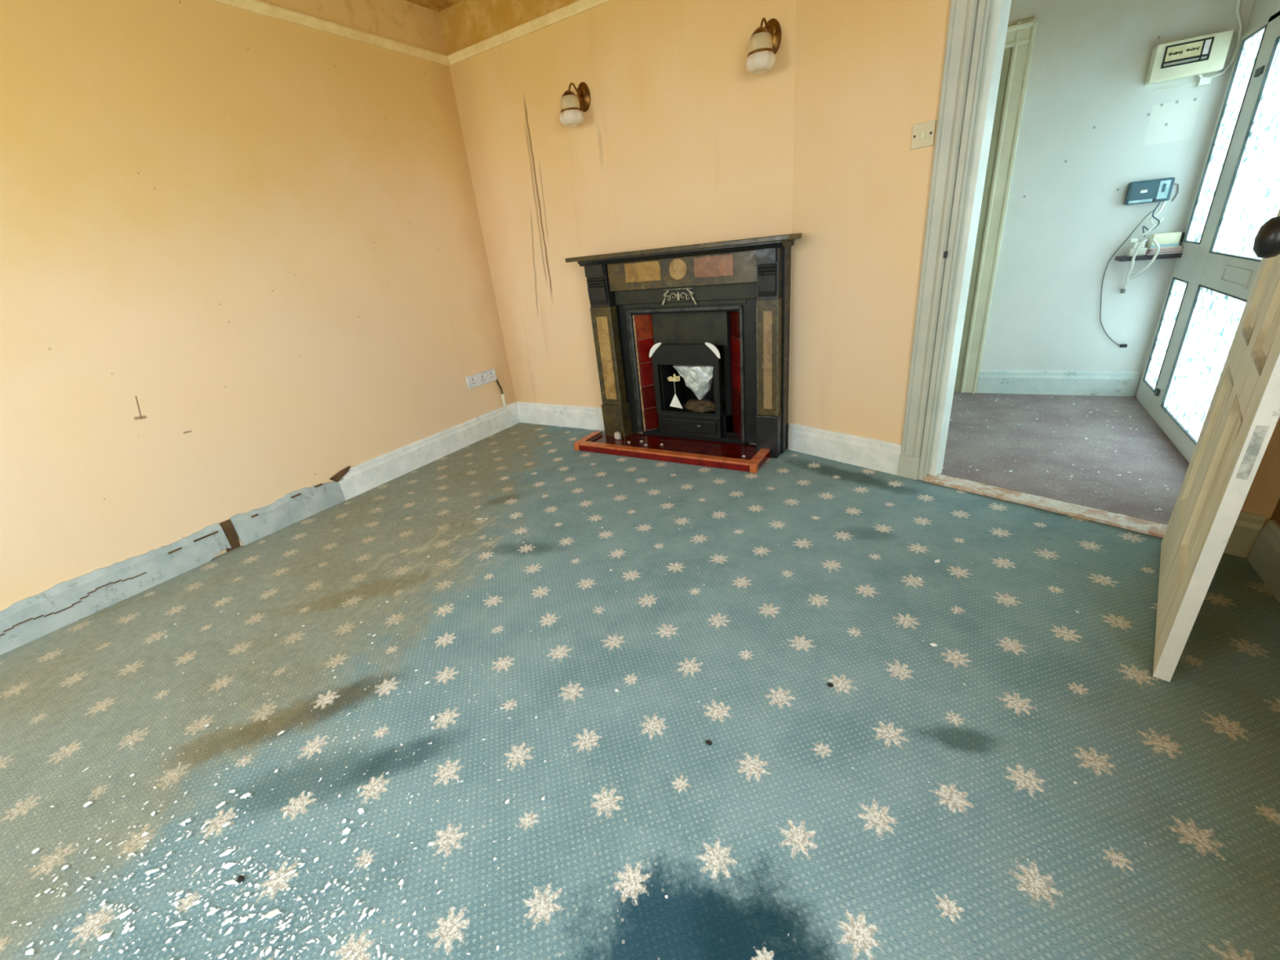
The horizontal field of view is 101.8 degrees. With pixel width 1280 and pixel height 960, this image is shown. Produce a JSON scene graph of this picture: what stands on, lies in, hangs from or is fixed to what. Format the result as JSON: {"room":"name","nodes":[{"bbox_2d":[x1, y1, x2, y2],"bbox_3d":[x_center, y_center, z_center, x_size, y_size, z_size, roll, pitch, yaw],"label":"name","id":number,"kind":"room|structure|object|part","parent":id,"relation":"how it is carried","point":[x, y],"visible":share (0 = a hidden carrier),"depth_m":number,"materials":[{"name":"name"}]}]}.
{"room":"living room","nodes":[
{"label":"living room","id":0,"kind":"room"},
{"bbox_2d":[0,0,515,611],"bbox_3d":[-2.305,-0.751,1.923,0.120,2.575,4.820,9,28,30],"label":"wall","id":1,"kind":"structure","parent":0,"point":[244,265],"depth_m":2.36,"materials":[{"name":"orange paint"}]},
{"bbox_2d":[0,401,519,655],"bbox_3d":[-1.954,0.217,2.628,0.024,0.178,3.898,9,28,30],"label":"baseboard","id":2,"kind":"structure","parent":1,"relation":"attached to","point":[29,619],"depth_m":2.49,"materials":[{"name":"white paint"}]},
{"bbox_2d":[500,393,506,406],"bbox_3d":[-1.040,-0.611,3.967,0.026,0.094,0.027,9,28,30],"label":"pipe stub","id":3,"kind":"object","parent":2,"relation":"on","point":[503,394],"visible":1,"depth_m":3.96,"materials":[{"name":"beige plastic"}]},
{"bbox_2d":[496,377,502,394],"bbox_3d":[-1.065,-0.739,3.901,0.016,0.199,0.044,15,31,39],"label":"cable","id":4,"kind":"object","parent":3,"relation":"attached to","point":[497,381],"visible":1,"depth_m":3.92,"materials":[{"name":"plastic"}]},
{"bbox_2d":[208,0,449,66],"bbox_3d":[-2.325,-1.709,1.497,0.026,0.046,4.500,9,28,30],"label":"rail","id":5,"kind":"object","parent":1,"relation":"attached to","point":[255,6],"visible":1,"depth_m":2.63,"materials":[{"name":"beige paint"}]},
{"bbox_2d":[465,368,497,388],"bbox_3d":[-1.144,-0.735,3.764,0.020,0.086,0.270,9,28,30],"label":"wall socket","id":6,"kind":"object","parent":1,"relation":"attached to","point":[489,375],"visible":1,"depth_m":3.75,"materials":[{"name":"white plastic"}]},
{"bbox_2d":[405,0,462,12],"bbox_3d":[-0.205,-2.025,0.968,4.500,0.100,6.700,9,28,30],"label":"ceiling","id":7,"kind":"structure","parent":0,"point":[437,6],"depth_m":3.03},
{"bbox_2d":[438,0,795,444],"bbox_3d":[-0.116,-1.523,3.139,2.200,2.575,0.120,9,28,30],"label":"wall","id":8,"kind":"structure","parent":0,"point":[676,143],"depth_m":2.91,"materials":[{"name":"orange paint"}]},
{"bbox_2d":[447,0,613,65],"bbox_3d":[-0.265,-2.448,2.669,2.126,0.046,0.026,9,28,30],"label":"rail","id":9,"kind":"object","parent":8,"relation":"attached to","point":[580,6],"visible":1,"depth_m":2.88,"materials":[{"name":"beige paint"}]},
{"bbox_2d":[516,401,604,431],"bbox_3d":[-0.557,-0.477,3.876,0.933,0.165,0.022,9,28,30],"label":"baseboard","id":10,"kind":"structure","parent":8,"relation":"attached to","point":[555,415],"depth_m":3.88,"materials":[{"name":"white paint"}]},
{"bbox_2d":[559,81,590,126],"bbox_3d":[-0.365,-2.052,2.829,0.136,0.211,0.193,9,28,30],"label":"wall lamp","id":11,"kind":"object","parent":8,"relation":"attached to","point":[571,105],"visible":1,"depth_m":2.80,"materials":[{"name":"white glass"}]},
{"bbox_3d":[-0.379,-2.036,2.809,0.104,0.068,0.104,9,28,30],"label":"lamp shade","id":12,"kind":"part","parent":11,"relation":"part of","materials":[{"name":"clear glass"}]},
{"bbox_3d":[-0.355,-2.113,2.818,0.013,0.064,0.108,12,29,35],"label":"scroll arm","id":13,"kind":"part","parent":11,"relation":"part of","materials":[{"name":"gold metal"}]},
{"bbox_2d":[745,17,781,73],"bbox_3d":[0.540,-1.924,2.292,0.136,0.211,0.193,9,28,30],"label":"wall lamp","id":14,"kind":"object","parent":8,"relation":"attached to","point":[764,43],"visible":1,"depth_m":2.26,"materials":[{"name":"white glass"}]},
{"bbox_3d":[0.526,-1.908,2.272,0.104,0.068,0.104,9,28,30],"label":"lamp shade","id":15,"kind":"part","parent":14,"relation":"part of","materials":[{"name":"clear glass"}]},
{"bbox_3d":[0.550,-1.985,2.281,0.013,0.064,0.108,12,29,35],"label":"scroll arm","id":16,"kind":"part","parent":14,"relation":"part of","materials":[{"name":"gold metal"}]},
{"bbox_2d":[0,391,1279,959],"bbox_3d":[0.086,0.417,1.994,4.400,0.082,6.450,9,28,30],"label":"floor","id":17,"kind":"structure","parent":0,"point":[783,837],"depth_m":1.38,"materials":[{"name":"carpet"}]},
{"bbox_2d":[97,933,111,941],"bbox_3d":[-1.071,0.913,1.039,0.023,0.004,0.012,-13,25,-16],"label":"flake","id":18,"kind":"object","parent":17,"relation":"on","point":[106,935],"visible":1,"depth_m":1.04,"materials":[{"name":"white paint"}]},
{"bbox_2d":[114,908,132,919],"bbox_3d":[-1.067,0.896,1.075,0.031,0.002,0.012,-12,24,-13],"label":"flake","id":19,"kind":"object","parent":17,"relation":"on","point":[129,911],"visible":1,"depth_m":1.07,"materials":[{"name":"white paint"}]},
{"bbox_2d":[145,868,159,874],"bbox_3d":[-1.078,0.865,1.149,0.030,0.002,0.008,-8,24,-4],"label":"flake","id":20,"kind":"object","parent":17,"relation":"on","point":[152,871],"visible":1,"depth_m":1.15,"materials":[{"name":"white paint"}]},
{"bbox_2d":[168,920,187,928],"bbox_3d":[-0.929,0.894,1.047,0.030,0.004,0.008,-10,24,-8],"label":"flake","id":21,"kind":"object","parent":17,"relation":"on","point":[182,922],"visible":1,"depth_m":1.05,"materials":[{"name":"white paint"}]},
{"bbox_2d":[175,890,183,896],"bbox_3d":[-0.975,0.875,1.101,0.014,0.002,0.008,-13,25,-15],"label":"flake","id":22,"kind":"object","parent":17,"relation":"on","point":[180,892],"visible":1,"depth_m":1.10,"materials":[{"name":"white paint"}]},
{"bbox_2d":[207,908,220,915],"bbox_3d":[-0.871,0.882,1.060,0.024,0.002,0.010,-8,24,-3],"label":"flake","id":23,"kind":"object","parent":17,"relation":"on","point":[212,912],"visible":1,"depth_m":1.06,"materials":[{"name":"white paint"}]},
{"bbox_2d":[215,801,226,808],"bbox_3d":[-1.033,0.801,1.282,0.014,0.003,0.021,9,28,30],"label":"flake","id":24,"kind":"object","parent":17,"relation":"on","point":[222,803],"visible":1,"depth_m":1.28,"materials":[{"name":"white paint"}]},
{"bbox_2d":[218,848,233,857],"bbox_3d":[-0.931,0.840,1.171,0.016,0.004,0.024,9,28,30],"label":"flake","id":25,"kind":"object","parent":17,"relation":"on","point":[228,851],"visible":1,"depth_m":1.17,"materials":[{"name":"white paint"}]},
{"bbox_2d":[222,822,230,827],"bbox_3d":[-0.981,0.817,1.234,0.018,0.003,0.008,-23,29,-33],"label":"flake","id":26,"kind":"object","parent":17,"relation":"on","point":[227,823],"visible":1,"depth_m":1.23,"materials":[{"name":"white paint"}]},
{"bbox_2d":[220,862,236,869],"bbox_3d":[-0.905,0.849,1.144,0.035,0.005,0.012,-1,24,11],"label":"flake","id":27,"kind":"object","parent":17,"relation":"on","point":[228,865],"visible":1,"depth_m":1.14,"materials":[{"name":"white paint"}]},
{"bbox_2d":[223,879,238,884],"bbox_3d":[-0.873,0.859,1.112,0.038,0.004,0.010,-6,24,0],"label":"flake","id":28,"kind":"object","parent":17,"relation":"on","point":[230,882],"visible":1,"depth_m":1.11,"materials":[{"name":"white paint"}]},
{"bbox_2d":[224,915,238,924],"bbox_3d":[-0.823,0.883,1.046,0.022,0.004,0.008,-25,30,-36],"label":"flake","id":29,"kind":"object","parent":17,"relation":"on","point":[229,919],"visible":1,"depth_m":1.04,"materials":[{"name":"white paint"}]},
{"bbox_2d":[237,875,244,882],"bbox_3d":[-0.858,0.858,1.118,0.017,0.010,0.012,9,28,30],"label":"crumb","id":30,"kind":"object","parent":17,"relation":"on","point":[241,878],"visible":1,"depth_m":1.11,"materials":[{"name":"black"}]},
{"bbox_2d":[240,792,251,799],"bbox_3d":[-0.985,0.789,1.300,0.024,0.003,0.011,-19,27,-27],"label":"flake","id":31,"kind":"object","parent":17,"relation":"on","point":[246,794],"visible":1,"depth_m":1.30,"materials":[{"name":"white paint"}]},
{"bbox_2d":[263,908,279,918],"bbox_3d":[-0.740,0.874,1.046,0.030,0.004,0.016,-12,24,-14],"label":"flake","id":32,"kind":"object","parent":17,"relation":"on","point":[270,914],"visible":1,"depth_m":1.05,"materials":[{"name":"white paint"}]},
{"bbox_2d":[274,920,290,928],"bbox_3d":[-0.705,0.879,1.026,0.028,0.004,0.006,-18,26,-26],"label":"flake","id":33,"kind":"object","parent":17,"relation":"on","point":[282,925],"visible":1,"depth_m":1.03,"materials":[{"name":"white paint"}]},
{"bbox_2d":[283,869,296,875],"bbox_3d":[-0.752,0.844,1.117,0.026,0.002,0.007,-13,25,-16],"label":"flake","id":34,"kind":"object","parent":17,"relation":"on","point":[294,870],"visible":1,"depth_m":1.12,"materials":[{"name":"white paint"}]},
{"bbox_2d":[299,925,312,933],"bbox_3d":[-0.652,0.877,1.017,0.025,0.002,0.005,-19,27,-28],"label":"flake","id":35,"kind":"object","parent":17,"relation":"on","point":[309,926],"visible":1,"depth_m":1.02,"materials":[{"name":"white paint"}]},
{"bbox_2d":[342,826,351,835],"bbox_3d":[-0.671,0.803,1.191,0.017,0.003,0.015,-12,24,-13],"label":"flake","id":36,"kind":"object","parent":17,"relation":"on","point":[347,830],"visible":1,"depth_m":1.19,"materials":[{"name":"white paint"}]},
{"bbox_2d":[11,489,1146,959],"bbox_3d":[-0.299,0.570,1.631,3.050,0.004,2.381,6,26,26],"label":"debris","id":37,"kind":"object","parent":17,"relation":"on","point":[244,919],"visible":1,"depth_m":1.08,"materials":[{"name":"white paint"}]},
{"bbox_2d":[573,431,769,473],"bbox_3d":[0.178,-0.202,3.213,1.231,0.052,0.325,9,28,30],"label":"tiled hearth","id":38,"kind":"object","parent":17,"relation":"on","point":[726,455],"visible":0.98,"depth_m":3.13,"materials":[{"name":"red tile"}]},
{"bbox_2d":[613,431,621,439],"bbox_3d":[-0.147,-0.294,3.431,0.052,0.050,0.039,9,28,30],"label":"lump","id":39,"kind":"object","parent":38,"relation":"on","point":[617,435],"visible":1,"depth_m":3.42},
{"bbox_2d":[564,232,801,457],"bbox_3d":[0.239,-0.748,3.067,1.330,1.152,0.234,9,28,30],"label":"fireplace surround","id":40,"kind":"object","parent":17,"relation":"on","point":[766,261],"visible":0.97,"depth_m":2.84,"materials":[{"name":"black stone"}]},
{"bbox_3d":[-0.210,-0.765,3.293,0.082,0.520,0.010,9,28,30],"label":"inlay panel","id":41,"kind":"part","parent":40,"relation":"part of","materials":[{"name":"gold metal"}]},
{"bbox_3d":[0.015,-1.180,2.948,0.230,0.102,0.010,9,28,30],"label":"inlay panel","id":42,"kind":"part","parent":40,"relation":"part of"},
{"bbox_2d":[564,232,801,262],"bbox_3d":[0.184,-1.262,2.841,1.330,0.024,0.234,9,28,30],"label":"mantel shelf","id":43,"kind":"object","parent":40,"relation":"attached to","point":[784,239],"depth_m":2.69,"materials":[{"name":"wood"}]},
{"bbox_3d":[0.205,-1.240,2.854,1.220,0.030,0.209,9,28,30],"label":"shelf moulding","id":44,"kind":"part","parent":40,"relation":"part of","materials":[{"name":"black wood"}]},
{"bbox_3d":[0.386,-1.122,2.731,0.223,0.102,0.010,9,28,30],"label":"inlay panel","id":45,"kind":"part","parent":40,"relation":"part of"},
{"bbox_3d":[0.682,-0.630,2.769,0.048,0.520,0.010,9,28,30],"label":"inlay panel","id":46,"kind":"part","parent":40,"relation":"part of","materials":[{"name":"beige stone"}]},
{"bbox_2d":[614,282,757,444],"bbox_3d":[0.372,-0.742,3.280,0.944,0.944,0.479,9,28,30],"label":"fireplace insert","id":47,"kind":"object","parent":17,"relation":"on","point":[660,329],"visible":0.95,"depth_m":3.13,"materials":[{"name":"black metal"}]},
{"bbox_3d":[0.245,-1.040,2.947,0.905,0.109,0.035,9,28,30],"label":"canopy rail","id":48,"kind":"part","parent":47,"relation":"part of","materials":[{"name":"metal"}]},
{"bbox_2d":[651,311,728,345],"bbox_3d":[0.292,-0.908,3.107,0.490,0.200,0.015,9,28,30],"label":"hood","id":49,"kind":"object","parent":47,"relation":"attached to","point":[712,327],"depth_m":3.09,"materials":[{"name":"metal"}]},
{"bbox_3d":[0.316,-0.348,3.291,0.430,0.138,0.054,9,28,30],"label":"ash door","id":50,"kind":"part","parent":47,"relation":"part of","materials":[{"name":"black metal"}]},
{"bbox_2d":[672,364,713,399],"bbox_3d":[0.334,-0.599,3.146,0.270,0.226,0.090,9,28,30],"label":"plastic bag","id":51,"kind":"object","parent":47,"relation":"in","point":[699,378],"visible":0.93,"depth_m":3.12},
{"bbox_2d":[667,373,682,408],"bbox_3d":[0.216,-0.549,3.212,0.091,0.218,0.021,9,28,30],"label":"paper tag","id":52,"kind":"object","parent":51,"relation":"hanging from","point":[675,402],"visible":1,"depth_m":3.23,"materials":[{"name":"white paper"}]},
{"bbox_2d":[683,398,715,412],"bbox_3d":[0.378,-0.462,3.240,0.229,0.093,0.111,9,28,30],"label":"crumpled paper","id":53,"kind":"object","parent":47,"relation":"in","point":[703,405],"visible":0.92,"depth_m":3.20,"materials":[{"name":"brown paper"}]},
{"bbox_2d":[705,740,712,745],"bbox_3d":[0.174,0.662,1.310,0.017,0.010,0.012,9,28,30],"label":"crumb","id":54,"kind":"object","parent":17,"relation":"on","point":[708,742],"visible":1,"depth_m":1.31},
{"bbox_2d":[826,683,833,687],"bbox_3d":[0.527,0.567,1.438,0.017,0.010,0.012,9,28,30],"label":"crumb","id":55,"kind":"object","parent":17,"relation":"on","point":[830,685],"visible":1,"depth_m":1.44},
{"bbox_2d":[922,473,1167,537],"bbox_3d":[1.685,0.089,2.224,0.098,0.014,0.876,-24,29,-35],"label":"threshold","id":56,"kind":"object","parent":17,"relation":"on","point":[1135,524],"visible":0.94,"depth_m":2.16,"materials":[{"name":"beige wood"}]},
{"bbox_2d":[942,392,1170,514],"bbox_3d":[2.221,-0.235,2.842,0.927,0.003,1.693,9,28,30],"label":"debris","id":57,"kind":"object","parent":17,"relation":"on","point":[972,393],"visible":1,"depth_m":2.71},
{"bbox_2d":[788,0,1279,528],"bbox_3d":[1.406,-1.153,1.927,0.115,2.575,1.870,-24,29,-35],"label":"wall","id":58,"kind":"structure","parent":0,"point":[867,72],"depth_m":2.32,"materials":[{"name":"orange paint"}]},
{"bbox_2d":[787,422,901,475],"bbox_3d":[1.080,-0.177,2.804,0.023,0.158,0.643,-24,29,-35],"label":"baseboard","id":59,"kind":"structure","parent":58,"relation":"attached to","point":[881,455],"depth_m":2.77,"materials":[{"name":"white paint"}]},
{"bbox_2d":[911,119,936,149],"bbox_3d":[1.122,-1.369,2.062,0.014,0.086,0.086,-24,29,-35],"label":"light switch","id":60,"kind":"object","parent":58,"relation":"attached to","point":[923,133],"visible":1,"depth_m":2.06,"materials":[{"name":"plastic"}]},
{"bbox_2d":[918,0,1011,479],"bbox_3d":[1.601,-0.857,1.826,0.154,2.080,0.931,-24,29,-35],"label":"lining","id":61,"kind":"object","parent":58,"relation":"attached to","point":[993,15],"visible":0.68,"depth_m":2.08,"materials":[{"name":"grey paint"}]},
{"bbox_3d":[1.251,-0.923,2.129,0.016,0.025,0.008,-24,29,-35],"label":"strike plate","id":62,"kind":"part","parent":61,"relation":"part of","materials":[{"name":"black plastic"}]},
{"bbox_2d":[1223,511,1266,558],"bbox_3d":[2.030,0.182,1.763,0.022,0.155,0.085,-24,29,-35],"label":"baseboard","id":63,"kind":"structure","parent":58,"relation":"attached to","point":[1247,526],"depth_m":1.75,"materials":[{"name":"grey paint"}]},
{"bbox_2d":[980,0,1254,395],"bbox_3d":[2.244,-1.823,3.243,2.100,2.575,0.121,7,27,27],"label":"wall","id":64,"kind":"structure","parent":0,"point":[1091,127],"depth_m":2.99,"materials":[{"name":"paint"}]},
{"bbox_2d":[953,17,1038,392],"bbox_3d":[1.812,-1.624,3.494,1.046,2.095,0.028,6,27,27],"label":"door frame","id":65,"kind":"structure","parent":64,"relation":"in","point":[1020,37],"depth_m":3.21,"materials":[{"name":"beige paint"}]},
{"bbox_2d":[976,370,1140,396],"bbox_3d":[2.749,-0.646,3.460,0.847,0.158,0.026,7,27,27],"label":"baseboard","id":66,"kind":"structure","parent":64,"relation":"attached to","point":[1088,383],"depth_m":3.44,"materials":[{"name":"white wood"}]},
{"bbox_2d":[1099,209,1154,345],"bbox_3d":[2.867,-1.185,3.105,0.168,0.762,0.043,9,28,30],"label":"cable","id":67,"kind":"object","parent":64,"relation":"attached to","point":[1153,210],"visible":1,"depth_m":3.14,"materials":[{"name":"black plastic"}]},
{"bbox_2d":[1119,344,1127,347],"bbox_3d":[2.999,-0.832,3.226,0.032,0.018,0.020,7,27,27],"label":"plug","id":68,"kind":"object","parent":67,"relation":"hanging from","point":[1121,345],"visible":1,"depth_m":3.22,"materials":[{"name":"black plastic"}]},
{"bbox_2d":[1114,253,1182,262],"bbox_3d":[2.917,-1.280,2.984,0.270,0.022,0.125,7,27,27],"label":"wall shelf","id":69,"kind":"object","parent":64,"relation":"attached to","point":[1123,258],"visible":0.76,"depth_m":2.95,"materials":[{"name":"black wood"}]},
{"bbox_2d":[1122,238,1146,288],"bbox_3d":[2.854,-1.244,3.010,0.047,0.283,0.143,9,28,30],"label":"cable","id":70,"kind":"object","parent":69,"relation":"hanging from","point":[1145,239],"visible":1,"depth_m":2.96,"materials":[{"name":"white plastic"}]},
{"bbox_2d":[1125,238,1146,256],"bbox_3d":[2.855,-1.338,2.986,0.081,0.094,0.063,7,27,27],"label":"plug adaptor","id":71,"kind":"object","parent":69,"relation":"on","point":[1142,251],"visible":0.94,"depth_m":2.97,"materials":[{"name":"white plastic"}]},
{"bbox_2d":[1132,238,1159,276],"bbox_3d":[2.873,-1.264,2.957,0.037,0.206,0.114,-8,24,-4],"label":"cable","id":72,"kind":"object","parent":69,"relation":"hanging from","point":[1154,241],"visible":1,"depth_m":2.91,"materials":[{"name":"white plastic"}]},
{"bbox_2d":[1145,250,1182,255],"bbox_3d":[2.961,-1.289,2.951,0.147,0.012,0.102,6,27,26],"label":"booklet","id":73,"kind":"object","parent":69,"relation":"on","point":[1170,252],"visible":0.5,"depth_m":2.91,"materials":[{"name":"grey paper"}]},
{"bbox_2d":[1146,248,1182,253],"bbox_3d":[2.960,-1.299,2.946,0.136,0.010,0.102,5,26,24],"label":"booklet","id":74,"kind":"object","parent":73,"relation":"on","point":[1177,250],"visible":0.48,"depth_m":2.90,"materials":[{"name":"grey paper"}]},
{"bbox_2d":[1146,247,1183,251],"bbox_3d":[2.966,-1.307,2.939,0.138,0.009,0.102,5,26,25],"label":"booklet","id":75,"kind":"object","parent":74,"relation":"on","point":[1176,248],"visible":0.54,"depth_m":2.90,"materials":[{"name":"grey paper"}]},
{"bbox_2d":[1144,245,1182,249],"bbox_3d":[2.956,-1.315,2.941,0.132,0.006,0.102,5,26,24],"label":"booklet","id":76,"kind":"object","parent":75,"relation":"on","point":[1175,246],"visible":0.54,"depth_m":2.90,"materials":[{"name":"grey paper"}]},
{"bbox_2d":[1148,231,1184,248],"bbox_3d":[2.966,-1.355,2.932,0.130,0.072,0.052,7,27,27],"label":"router","id":77,"kind":"object","parent":76,"relation":"on","point":[1173,238],"visible":1,"depth_m":2.91,"materials":[{"name":"beige plastic"}]},
{"bbox_2d":[1124,177,1174,204],"bbox_3d":[2.844,-1.612,2.906,0.190,0.116,0.050,7,27,27],"label":"control unit","id":78,"kind":"object","parent":64,"relation":"attached to","point":[1156,190],"visible":1,"depth_m":2.89,"materials":[{"name":"teal plastic"}]},
{"bbox_2d":[1142,202,1160,236],"bbox_3d":[2.878,-1.461,2.921,0.067,0.172,0.025,9,28,30],"label":"cable","id":79,"kind":"object","parent":78,"relation":"hanging from","point":[1157,220],"visible":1,"depth_m":2.91,"materials":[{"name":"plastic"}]},
{"bbox_2d":[1142,200,1166,235],"bbox_3d":[2.887,-1.466,2.914,0.079,0.171,0.027,7,27,27],"label":"cable","id":80,"kind":"object","parent":78,"relation":"hanging from","point":[1151,221],"visible":1,"depth_m":2.92,"materials":[{"name":"white plastic"}]},
{"bbox_2d":[1172,183,1178,201],"bbox_3d":[2.953,-1.593,2.876,0.038,0.093,0.005,7,27,27],"label":"cable","id":81,"kind":"object","parent":78,"relation":"attached to","point":[1174,184],"visible":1,"depth_m":2.87,"materials":[{"name":"grey plastic"}]},
{"bbox_2d":[1154,78,1211,91],"bbox_3d":[2.823,-2.054,2.709,0.212,0.028,0.030,7,27,27],"label":"clip","id":82,"kind":"object","parent":64,"relation":"attached to","point":[1202,82],"visible":1,"depth_m":2.67,"materials":[{"name":"white plastic"}]},
{"bbox_2d":[1144,29,1234,84],"bbox_3d":[2.790,-2.148,2.650,0.280,0.160,0.079,7,27,27],"label":"box","id":83,"kind":"object","parent":64,"relation":"attached to","point":[1203,55],"visible":1,"depth_m":2.62,"materials":[{"name":"beige plastic"}]},
{"bbox_2d":[1198,0,1243,79],"bbox_3d":[2.879,-2.449,2.473,0.131,0.891,0.027,5,26,24],"label":"cable","id":84,"kind":"object","parent":64,"relation":"attached to","point":[1237,13],"visible":0.98,"depth_m":2.57,"materials":[{"name":"white plastic"}]},
{"bbox_2d":[1244,0,1279,34],"bbox_3d":[2.606,-1.327,2.029,0.120,2.575,2.160,9,28,30],"label":"wall","id":85,"kind":"structure","parent":0,"point":[1262,10],"depth_m":2.42,"materials":[{"name":"paint"}]},
{"bbox_2d":[897,0,979,479],"bbox_3d":[1.550,-0.886,1.767,0.029,2.190,1.112,-24,29,-35],"label":"door frame","id":86,"kind":"structure","parent":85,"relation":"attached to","point":[962,18],"depth_m":2.10,"materials":[{"name":"grey paint"}]},
{"bbox_2d":[1136,10,1279,462],"bbox_3d":[2.622,-1.002,2.236,0.096,1.815,1.720,9,28,30],"label":"door","id":87,"kind":"structure","parent":85,"relation":"in","point":[1237,192],"depth_m":2.44,"materials":[{"name":"white glass"}]},
{"bbox_3d":[2.991,-0.825,2.957,0.004,0.590,0.280,9,28,30],"label":"glass pane","id":88,"kind":"part","parent":87,"relation":"part of","materials":[{"name":"white glass"}]},
{"bbox_3d":[2.555,-0.490,2.318,0.004,0.620,0.975,9,28,30],"label":"glass pane","id":89,"kind":"part","parent":87,"relation":"part of","materials":[{"name":"white glass"}]},
{"bbox_3d":[2.900,-1.667,2.585,0.004,0.890,0.280,9,28,30],"label":"glass pane","id":90,"kind":"part","parent":87,"relation":"part of","materials":[{"name":"glass"}]},
{"bbox_3d":[2.540,-0.867,2.217,0.010,0.070,0.300,9,28,30],"label":"letter plate","id":91,"kind":"part","parent":87,"relation":"part of","materials":[{"name":"grey plastic"}]},
{"bbox_3d":[2.470,-1.284,1.968,0.004,0.828,0.975,9,28,30],"label":"glass pane","id":92,"kind":"part","parent":87,"relation":"part of","materials":[{"name":"white glass"}]},
{"bbox_2d":[1270,497,1279,525],"bbox_3d":[0.968,-0.104,-0.342,0.120,2.575,4.220,9,28,30],"label":"wall","id":93,"kind":"structure","parent":0,"point":[1276,514],"depth_m":1.67,"materials":[{"name":"brown paint"}]},
{"bbox_2d":[1152,208,1279,681],"bbox_3d":[1.524,-0.524,1.212,0.189,1.970,0.821,16,32,41],"label":"door","id":94,"kind":"structure","parent":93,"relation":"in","point":[1243,414],"depth_m":1.29,"materials":[{"name":"beige paint"}]},
{"bbox_3d":[1.684,-0.092,1.545,0.012,0.445,0.230,16,32,41],"label":"panel moulding","id":95,"kind":"part","parent":94,"relation":"part of","materials":[{"name":"paint"}]},
{"bbox_3d":[1.692,-0.090,1.538,0.010,0.445,0.230,16,32,41],"label":"panel","id":96,"kind":"part","parent":94,"relation":"part of","materials":[{"name":"beige paint"}]},
{"bbox_3d":[1.455,0.029,1.325,0.012,0.445,0.230,16,32,41],"label":"panel moulding","id":97,"kind":"part","parent":94,"relation":"part of","materials":[{"name":"paint"}]},
{"bbox_3d":[1.463,0.031,1.318,0.010,0.445,0.230,16,32,41],"label":"panel","id":98,"kind":"part","parent":94,"relation":"part of","materials":[{"name":"beige paint"}]},
{"bbox_3d":[1.599,-0.885,1.196,0.012,1.095,0.230,16,32,41],"label":"panel moulding","id":99,"kind":"part","parent":94,"relation":"part of","materials":[{"name":"paint"}]},
{"bbox_3d":[1.369,-0.763,0.976,0.012,1.095,0.230,16,32,41],"label":"panel moulding","id":100,"kind":"part","parent":94,"relation":"part of","materials":[{"name":"paint"}]},
{"bbox_3d":[1.607,-0.882,1.188,0.010,1.095,0.230,16,32,41],"label":"panel","id":101,"kind":"part","parent":94,"relation":"part of","materials":[{"name":"beige paint"}]},
{"bbox_3d":[1.265,-0.477,1.019,0.080,0.078,0.078,16,32,41],"label":"knob","id":102,"kind":"part","parent":94,"relation":"part of","materials":[{"name":"black plastic"}]},
{"bbox_3d":[1.377,-0.761,0.969,0.010,1.095,0.230,16,32,41],"label":"panel","id":103,"kind":"part","parent":94,"relation":"part of","materials":[{"name":"beige paint"}]},
{"bbox_2d":[1247,520,1279,602],"bbox_3d":[1.107,0.925,0.302,0.022,0.155,3.700,9,28,30],"label":"baseboard","id":104,"kind":"structure","parent":93,"relation":"attached to","point":[1264,557],"depth_m":1.65,"materials":[{"name":"grey paint"}]}
]}

